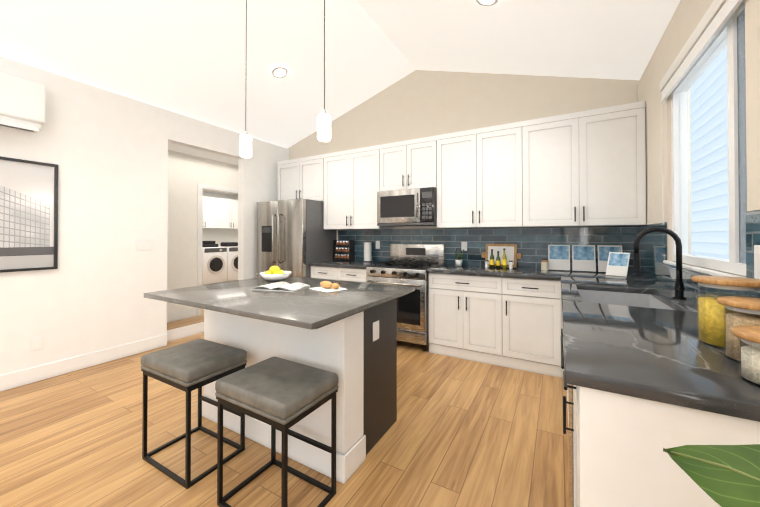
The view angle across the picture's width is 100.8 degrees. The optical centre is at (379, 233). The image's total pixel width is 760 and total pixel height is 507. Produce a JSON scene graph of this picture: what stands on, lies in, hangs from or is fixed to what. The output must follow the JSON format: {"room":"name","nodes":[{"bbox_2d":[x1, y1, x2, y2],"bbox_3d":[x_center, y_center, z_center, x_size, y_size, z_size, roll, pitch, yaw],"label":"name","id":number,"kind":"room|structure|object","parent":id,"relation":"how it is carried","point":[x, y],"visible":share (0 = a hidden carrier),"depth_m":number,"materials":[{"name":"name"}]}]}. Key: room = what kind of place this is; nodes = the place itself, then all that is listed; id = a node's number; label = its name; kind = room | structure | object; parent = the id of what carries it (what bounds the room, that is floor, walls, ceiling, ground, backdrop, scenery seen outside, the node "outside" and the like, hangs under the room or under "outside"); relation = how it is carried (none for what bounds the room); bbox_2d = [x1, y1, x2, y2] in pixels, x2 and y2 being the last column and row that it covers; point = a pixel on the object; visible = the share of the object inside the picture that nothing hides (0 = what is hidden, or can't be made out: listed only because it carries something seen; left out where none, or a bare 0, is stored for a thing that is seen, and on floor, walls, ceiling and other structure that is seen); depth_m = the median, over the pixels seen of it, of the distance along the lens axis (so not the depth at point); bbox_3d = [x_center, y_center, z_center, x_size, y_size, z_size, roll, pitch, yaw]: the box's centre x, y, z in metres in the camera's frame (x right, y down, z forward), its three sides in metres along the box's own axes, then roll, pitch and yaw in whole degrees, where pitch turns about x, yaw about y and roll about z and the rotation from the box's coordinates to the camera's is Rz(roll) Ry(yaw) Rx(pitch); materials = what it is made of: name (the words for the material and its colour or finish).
{"room":"kitchen","nodes":[
{"label":"kitchen","id":0,"kind":"room"},
{"bbox_2d":[0,56,288,374],"bbox_3d":[-3.373,-0.087,2.241,0.120,2.750,7.200,0,-1,30],"label":"wall","id":1,"kind":"structure","parent":0,"point":[106,151],"depth_m":3.16,"materials":[{"name":"paint"}]},
{"bbox_2d":[0,72,45,132],"bbox_3d":[-3.121,-1.056,2.342,0.221,0.410,0.850,0,-1,30],"label":"air conditioner unit","id":2,"kind":"object","parent":1,"relation":"attached to","point":[22,104],"visible":1,"depth_m":2.54,"materials":[{"name":"white plastic"}]},
{"bbox_2d":[0,156,57,272],"bbox_3d":[-3.163,-0.158,2.453,0.030,0.945,0.935,0,-1,30],"label":"picture frame","id":3,"kind":"object","parent":1,"relation":"attached to","point":[28,215],"visible":0.97,"depth_m":2.70,"materials":[{"name":"black plastic"}]},
{"bbox_2d":[0,332,168,391],"bbox_3d":[-3.787,1.213,1.366,0.014,0.135,5.290,0,-1,30],"label":"baseboard","id":4,"kind":"structure","parent":1,"relation":"attached to","point":[15,379],"depth_m":2.97,"materials":[{"name":"white wood"}]},
{"bbox_2d":[167,322,203,340],"bbox_3d":[-2.344,1.238,4.175,0.014,0.135,4.000,0,-1,30],"label":"baseboard","id":5,"kind":"structure","parent":1,"relation":"attached to","point":[181,332],"depth_m":3.97,"materials":[{"name":"white wood"}]},
{"bbox_2d":[167,142,237,312],"bbox_3d":[-3.895,-0.002,6.160,4.900,2.650,6.340,0,-1,30],"label":"wall","id":6,"kind":"structure","parent":0,"point":[189,168],"depth_m":4.91,"materials":[{"name":"paint"}]},
{"bbox_2d":[167,308,196,322],"bbox_3d":[-3.526,1.236,3.949,0.014,0.135,2.440,0,-1,30],"label":"baseboard","id":7,"kind":"structure","parent":6,"relation":"attached to","point":[178,315],"depth_m":4.80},
{"bbox_2d":[202,196,221,227],"bbox_3d":[-4.899,-0.585,8.582,0.356,0.860,0.911,0,-1,30],"label":"upper cabinet","id":8,"kind":"object","parent":6,"relation":"attached to","point":[220,213],"depth_m":8.70,"materials":[{"name":"white wood"}]},
{"bbox_2d":[197,183,237,315],"bbox_3d":[-2.733,0.257,5.474,0.135,2.120,0.960,0,-1,30],"label":"door frame","id":9,"kind":"structure","parent":6,"relation":"attached to","point":[201,188],"depth_m":5.07,"materials":[{"name":"white wood"}]},
{"bbox_2d":[222,198,237,227],"bbox_3d":[-4.509,-0.579,9.268,0.356,0.860,0.911,0,-1,30],"label":"upper cabinet","id":10,"kind":"object","parent":6,"relation":"attached to","point":[229,208],"depth_m":9.16,"materials":[{"name":"white wood"}]},
{"bbox_2d":[0,280,570,506],"bbox_3d":[-2.759,1.349,3.420,9.770,0.100,10.120,0,-1,30],"label":"floor","id":11,"kind":"structure","parent":0,"point":[460,432],"depth_m":1.89,"materials":[{"name":"brown wood"}]},
{"bbox_2d":[141,339,246,488],"bbox_3d":[-1.080,0.988,1.835,0.474,0.592,0.365,0,-1,30],"label":"stool","id":12,"kind":"object","parent":11,"relation":"on","point":[189,367],"visible":1,"depth_m":1.76,"materials":[{"name":"grey leather"}]},
{"bbox_2d":[202,247,226,284],"bbox_3d":[-4.672,0.855,8.575,0.715,0.980,0.685,0,-1,30],"label":"washer","id":13,"kind":"object","parent":11,"relation":"on","point":[214,264],"visible":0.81,"depth_m":8.36,"materials":[{"name":"white metal"}]},
{"bbox_2d":[202,241,217,246],"bbox_3d":[-4.733,0.279,8.578,0.450,0.169,0.420,0,-1,30],"label":"towel","id":14,"kind":"object","parent":13,"relation":"on","point":[213,244],"depth_m":8.45,"materials":[{"name":"black fabric"}]},
{"bbox_2d":[218,246,237,281],"bbox_3d":[-4.326,0.860,9.184,0.715,0.980,0.685,0,-1,30],"label":"dryer","id":15,"kind":"object","parent":11,"relation":"on","point":[232,263],"visible":0.33,"depth_m":8.84,"materials":[{"name":"white metal"}]},
{"bbox_2d":[220,242,237,246],"bbox_3d":[-4.395,0.309,9.173,0.350,0.119,0.350,0,-1,30],"label":"towel","id":16,"kind":"object","parent":15,"relation":"on","point":[226,244],"depth_m":9.04,"materials":[{"name":"black fabric"}]},
{"bbox_2d":[215,357,337,506],"bbox_3d":[-0.493,0.986,1.522,0.474,0.592,0.365,0,-1,30],"label":"stool","id":17,"kind":"object","parent":11,"relation":"on","point":[283,396],"visible":0.98,"depth_m":1.47,"materials":[{"name":"grey leather"}]},
{"bbox_2d":[160,292,409,483],"bbox_3d":[-0.603,0.839,2.056,1.307,0.895,0.951,0,-1,30],"label":"kitchen island","id":18,"kind":"object","parent":11,"relation":"on","point":[348,336],"depth_m":1.82,"materials":[{"name":"white wood"}]},
{"bbox_2d":[144,276,414,331],"bbox_3d":[-0.603,0.378,2.037,1.348,0.027,1.034,0,-1,30],"label":"island countertop","id":19,"kind":"structure","parent":18,"relation":"on","point":[308,309],"depth_m":1.76,"materials":[{"name":"grey stone"}]},
{"bbox_2d":[259,266,291,280],"bbox_3d":[-0.821,0.309,2.478,0.244,0.116,0.244,0,-1,30],"label":"bowl","id":20,"kind":"object","parent":19,"relation":"on","point":[275,273],"visible":1,"depth_m":2.42,"materials":[{"name":"white ceramic"}]},
{"bbox_2d":[252,282,309,291],"bbox_3d":[-0.661,0.352,2.111,0.310,0.025,0.220,0,-1,18],"label":"open magazine","id":21,"kind":"object","parent":19,"relation":"on","point":[284,286],"visible":1,"depth_m":2.06,"materials":[{"name":"paper"}]},
{"bbox_2d":[309,281,346,292],"bbox_3d":[-0.338,0.337,2.053,0.200,0.054,0.160,-1,-1,45],"label":"pastry","id":22,"kind":"object","parent":19,"relation":"on","point":[328,287],"visible":1,"depth_m":2.02,"materials":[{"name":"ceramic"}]},
{"bbox_2d":[256,199,336,277],"bbox_3d":[-1.257,0.422,4.689,0.906,1.775,0.798,0,-1,30],"label":"fridge","id":23,"kind":"object","parent":11,"relation":"on","point":[295,237],"visible":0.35,"depth_m":4.37,"materials":[{"name":"silver metal"}]},
{"bbox_2d":[311,265,366,282],"bbox_3d":[-0.391,0.869,4.317,0.926,0.875,0.621,0,-1,30],"label":"base cabinet","id":24,"kind":"object","parent":11,"relation":"on","point":[317,271],"depth_m":4.05,"materials":[{"name":"white wood"}]},
{"bbox_2d":[310,261,385,268],"bbox_3d":[-0.398,0.410,4.306,0.927,0.038,0.654,0,-1,30],"label":"countertop","id":25,"kind":"structure","parent":24,"relation":"on","point":[333,264],"depth_m":4.12,"materials":[{"name":"grey stone"}]},
{"bbox_2d":[333,240,353,260],"bbox_3d":[-0.543,0.244,4.668,0.300,0.300,0.124,0,-1,30],"label":"spice rack","id":26,"kind":"object","parent":25,"relation":"on","point":[348,254],"visible":1,"depth_m":4.63,"materials":[{"name":"black plastic"}]},
{"bbox_2d":[363,240,372,261],"bbox_3d":[-0.172,0.242,4.431,0.140,0.300,0.140,0,-1,30],"label":"paper towel roll","id":27,"kind":"object","parent":25,"relation":"on","point":[367,251],"visible":1,"depth_m":4.38,"materials":[{"name":"white paper"}]},
{"bbox_2d":[366,244,444,350],"bbox_3d":[0.313,0.717,3.840,0.756,1.170,0.734,0,-1,30],"label":"range","id":28,"kind":"object","parent":11,"relation":"on","point":[408,265],"visible":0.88,"depth_m":3.54,"materials":[{"name":"metal"}]},
{"bbox_2d":[429,273,509,367],"bbox_3d":[1.038,0.862,3.505,0.821,0.875,0.621,0,-1,30],"label":"base cabinet","id":29,"kind":"object","parent":11,"relation":"on","point":[469,317],"depth_m":3.22,"materials":[{"name":"white wood"}]},
{"bbox_2d":[427,265,653,280],"bbox_3d":[1.503,0.400,3.226,1.913,0.038,0.654,0,-1,30],"label":"countertop","id":30,"kind":"structure","parent":29,"relation":"on","point":[466,270],"depth_m":3.09,"materials":[{"name":"grey stone"}]},
{"bbox_2d":[454,249,463,265],"bbox_3d":[0.949,0.286,3.760,0.122,0.199,0.096,0,-1,30],"label":"herb pot","id":31,"kind":"object","parent":30,"relation":"on","point":[458,262],"visible":1,"depth_m":3.74,"materials":[{"name":"ceramic"}]},
{"bbox_2d":[481,244,520,268],"bbox_3d":[1.361,0.250,3.565,0.430,0.267,0.180,0,-1,30],"label":"tray","id":32,"kind":"object","parent":30,"relation":"on","point":[504,256],"visible":1,"depth_m":3.56,"materials":[{"name":"brown wood"}]},
{"bbox_2d":[541,260,548,269],"bbox_3d":[1.730,0.332,3.303,0.071,0.100,0.072,0,-1,30],"label":"candle jar","id":33,"kind":"object","parent":30,"relation":"on","point":[544,264],"visible":1,"depth_m":3.27,"materials":[{"name":"white"}]},
{"bbox_2d":[548,245,569,269],"bbox_3d":[1.892,0.249,3.326,0.200,0.263,0.077,0,-1,30],"label":"card","id":34,"kind":"object","parent":30,"relation":"on","point":[558,255],"depth_m":3.32,"materials":[{"name":"paper"}]},
{"bbox_2d":[572,245,595,271],"bbox_3d":[2.083,0.248,3.218,0.200,0.263,0.077,0,-1,30],"label":"card","id":35,"kind":"object","parent":30,"relation":"on","point":[583,258],"depth_m":3.21,"materials":[{"name":"paper"}]},
{"bbox_2d":[597,245,622,271],"bbox_3d":[2.275,0.247,3.109,0.200,0.263,0.077,0,-1,30],"label":"card","id":36,"kind":"object","parent":30,"relation":"on","point":[603,250],"depth_m":3.13,"materials":[{"name":"paper"}]},
{"bbox_2d":[606,252,629,276],"bbox_3d":[2.139,0.273,2.829,0.086,0.207,0.160,0,-1,-32],"label":"card","id":37,"kind":"object","parent":30,"relation":"on","point":[618,264],"visible":1,"depth_m":2.82,"materials":[{"name":"paper"}]},
{"bbox_2d":[510,277,561,377],"bbox_3d":[1.532,0.860,3.224,0.560,0.875,0.621,0,-1,30],"label":"base cabinet","id":38,"kind":"object","parent":11,"relation":"on","point":[535,306],"depth_m":2.92,"materials":[{"name":"white wood"}]},
{"bbox_2d":[566,385,759,506],"bbox_3d":[0.907,0.839,0.876,0.631,0.875,0.470,0,-1,30],"label":"base cabinet","id":39,"kind":"object","parent":11,"relation":"on","point":[617,457],"depth_m":0.77,"materials":[{"name":"white wood"}]},
{"bbox_2d":[562,277,674,296],"bbox_3d":[1.769,0.393,2.421,0.655,0.038,0.482,0,-1,30],"label":"countertop","id":40,"kind":"structure","parent":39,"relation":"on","point":[599,284],"depth_m":2.27,"materials":[{"name":"grey stone"}]},
{"bbox_2d":[633,227,685,298],"bbox_3d":[1.619,0.164,1.824,0.234,0.408,0.084,0,-1,30],"label":"faucet","id":41,"kind":"object","parent":40,"relation":"on","point":[679,289],"visible":1,"depth_m":1.79,"materials":[{"name":"metal"}]},
{"bbox_2d":[562,301,759,424],"bbox_3d":[1.035,0.382,1.129,0.655,0.038,1.052,0,-1,30],"label":"countertop","id":42,"kind":"structure","parent":39,"relation":"on","point":[636,352],"depth_m":0.89,"materials":[{"name":"grey stone"}]},
{"bbox_2d":[691,275,759,348],"bbox_3d":[1.131,0.253,1.019,0.172,0.216,0.172,0,-1,30],"label":"pasta jar","id":43,"kind":"object","parent":42,"relation":"on","point":[711,326],"visible":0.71,"depth_m":1.00,"materials":[{"name":"clear glass"}]},
{"bbox_2d":[717,296,759,363],"bbox_3d":[1.057,0.275,0.882,0.152,0.171,0.152,0,-1,30],"label":"jar","id":44,"kind":"object","parent":42,"relation":"on","point":[749,307],"visible":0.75,"depth_m":0.88,"materials":[{"name":"clear glass"}]},
{"bbox_2d":[731,325,759,386],"bbox_3d":[0.948,0.298,0.743,0.158,0.121,0.158,0,-1,30],"label":"jar","id":45,"kind":"object","parent":42,"relation":"on","point":[749,335],"visible":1,"depth_m":0.76,"materials":[{"name":"clear glass"}]},
{"bbox_2d":[663,444,759,506],"bbox_3d":[0.549,0.760,0.243,0.505,1.020,0.504,0,-1,30],"label":"leaf","id":46,"kind":"object","parent":11,"relation":"on","point":[725,475],"visible":1,"depth_m":0.45,"materials":[{"name":"plant"}]},
{"bbox_2d":[0,0,679,148],"bbox_3d":[-1.300,-1.907,1.079,4.890,0.870,7.440,0,-1,30],"label":"ceiling","id":47,"kind":"structure","parent":0,"point":[190,58],"depth_m":3.03,"materials":[{"name":"paint"}]},
{"bbox_2d":[239,0,251,157],"bbox_3d":[-0.963,-1.334,2.263,0.120,1.564,0.120,0,-1,30],"label":"pendant light","id":48,"kind":"object","parent":47,"relation":"hanging from","point":[245,150],"visible":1,"depth_m":2.23,"materials":[{"name":"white glass"}]},
{"bbox_2d":[272,67,287,77],"bbox_3d":[-1.144,-1.839,3.589,0.171,0.061,0.180,0,-1,30],"label":"recessed light","id":49,"kind":"object","parent":47,"relation":"in","point":[279,72],"visible":0.98,"depth_m":3.58,"materials":[{"name":"white"}]},
{"bbox_2d":[317,0,330,141],"bbox_3d":[-0.337,-1.321,1.907,0.120,1.512,0.120,0,-1,30],"label":"pendant light","id":50,"kind":"object","parent":47,"relation":"hanging from","point":[323,126],"visible":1,"depth_m":1.87,"materials":[{"name":"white glass"}]},
{"bbox_2d":[476,0,497,5],"bbox_3d":[0.829,-1.826,2.445,0.171,0.061,0.180,0,-1,30],"label":"recessed light","id":51,"kind":"object","parent":47,"relation":"in","point":[487,2],"visible":1,"depth_m":2.48,"materials":[{"name":"white"}]},
{"bbox_2d":[287,70,638,264],"bbox_3d":[0.509,-0.444,4.248,4.890,3.500,0.120,0,-1,30],"label":"wall","id":52,"kind":"structure","parent":0,"point":[416,104],"depth_m":3.95,"materials":[{"name":"paint"}]},
{"bbox_2d":[278,154,321,200],"bbox_3d":[-1.133,-0.808,4.910,0.935,0.671,0.350,0,-1,30],"label":"upper cabinet","id":53,"kind":"object","parent":52,"relation":"attached to","point":[299,178],"depth_m":4.74,"materials":[{"name":"white wood"}]},
{"bbox_2d":[322,145,391,228],"bbox_3d":[-0.324,-0.605,4.448,1.049,1.085,0.350,0,-1,30],"label":"upper cabinet","id":54,"kind":"object","parent":52,"relation":"attached to","point":[351,179],"depth_m":4.28,"materials":[{"name":"white wood"}]},
{"bbox_2d":[382,135,437,190],"bbox_3d":[0.413,-0.846,4.031,0.770,0.611,0.350,0,-1,30],"label":"upper cabinet","id":55,"kind":"object","parent":52,"relation":"attached to","point":[408,164],"depth_m":3.85,"materials":[{"name":"white wood"}]},
{"bbox_2d":[377,187,436,226],"bbox_3d":[0.383,-0.319,3.973,0.756,0.435,0.467,0,-1,30],"label":"over-the-range microwave","id":56,"kind":"object","parent":55,"relation":"attached to","point":[408,207],"visible":0.98,"depth_m":3.79,"materials":[{"name":"metal"}]},
{"bbox_2d":[437,120,529,228],"bbox_3d":[1.148,-0.613,3.612,1.042,1.085,0.350,0,-1,30],"label":"upper cabinet","id":57,"kind":"object","parent":52,"relation":"attached to","point":[484,173],"depth_m":3.42,"materials":[{"name":"white wood"}]},
{"bbox_2d":[530,101,649,228],"bbox_3d":[1.951,-0.617,3.156,1.049,1.085,0.350,0,-1,30],"label":"upper cabinet","id":58,"kind":"object","parent":52,"relation":"attached to","point":[588,168],"depth_m":2.96,"materials":[{"name":"white wood"}]},
{"bbox_2d":[574,289,581,300],"bbox_3d":[1.268,0.508,2.014,0.010,0.200,0.741,0,-1,30],"label":"backsplash","id":59,"kind":"structure","parent":0,"relation":"attached to","point":[576,298],"depth_m":1.85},
{"bbox_2d":[637,0,759,276],"bbox_3d":[0.774,-0.108,-0.116,0.120,2.750,7.200,0,-1,30],"label":"wall","id":60,"kind":"structure","parent":0,"point":[687,17],"depth_m":2.17,"materials":[{"name":"paint"}]},
{"bbox_2d":[578,289,649,304],"bbox_3d":[1.635,0.510,2.225,0.420,0.200,0.011,0,-1,30],"label":"sink","id":61,"kind":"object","parent":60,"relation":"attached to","point":[586,294],"depth_m":2.20,"materials":[{"name":"grey metal"}]},
{"bbox_2d":[650,293,673,308],"bbox_3d":[1.642,0.507,1.801,0.010,0.200,0.741,0,-1,30],"label":"sink","id":62,"kind":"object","parent":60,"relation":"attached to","point":[654,303],"depth_m":1.95,"materials":[{"name":"grey metal"}]},
{"bbox_2d":[663,0,746,277],"bbox_3d":[1.795,-0.408,1.740,0.115,1.227,1.110,0,-1,30],"label":"window","id":63,"kind":"structure","parent":60,"relation":"in","point":[730,35],"depth_m":1.59,"materials":[{"name":"white plastic"}]},
{"bbox_2d":[660,0,742,190],"bbox_3d":[1.752,-0.584,1.765,0.027,1.035,1.170,0,-1,30],"label":"roller blind","id":64,"kind":"object","parent":63,"relation":"attached to","point":[715,18],"visible":0.98,"depth_m":1.67,"materials":[{"name":"fabric"}]},
{"label":"outside","id":65,"kind":"structure","parent":0,"visible":0},
{"bbox_2d":[690,46,728,258],"bbox_3d":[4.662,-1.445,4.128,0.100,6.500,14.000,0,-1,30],"label":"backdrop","id":66,"kind":"structure","parent":65,"point":[702,159],"depth_m":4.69,"materials":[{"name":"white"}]}
]}

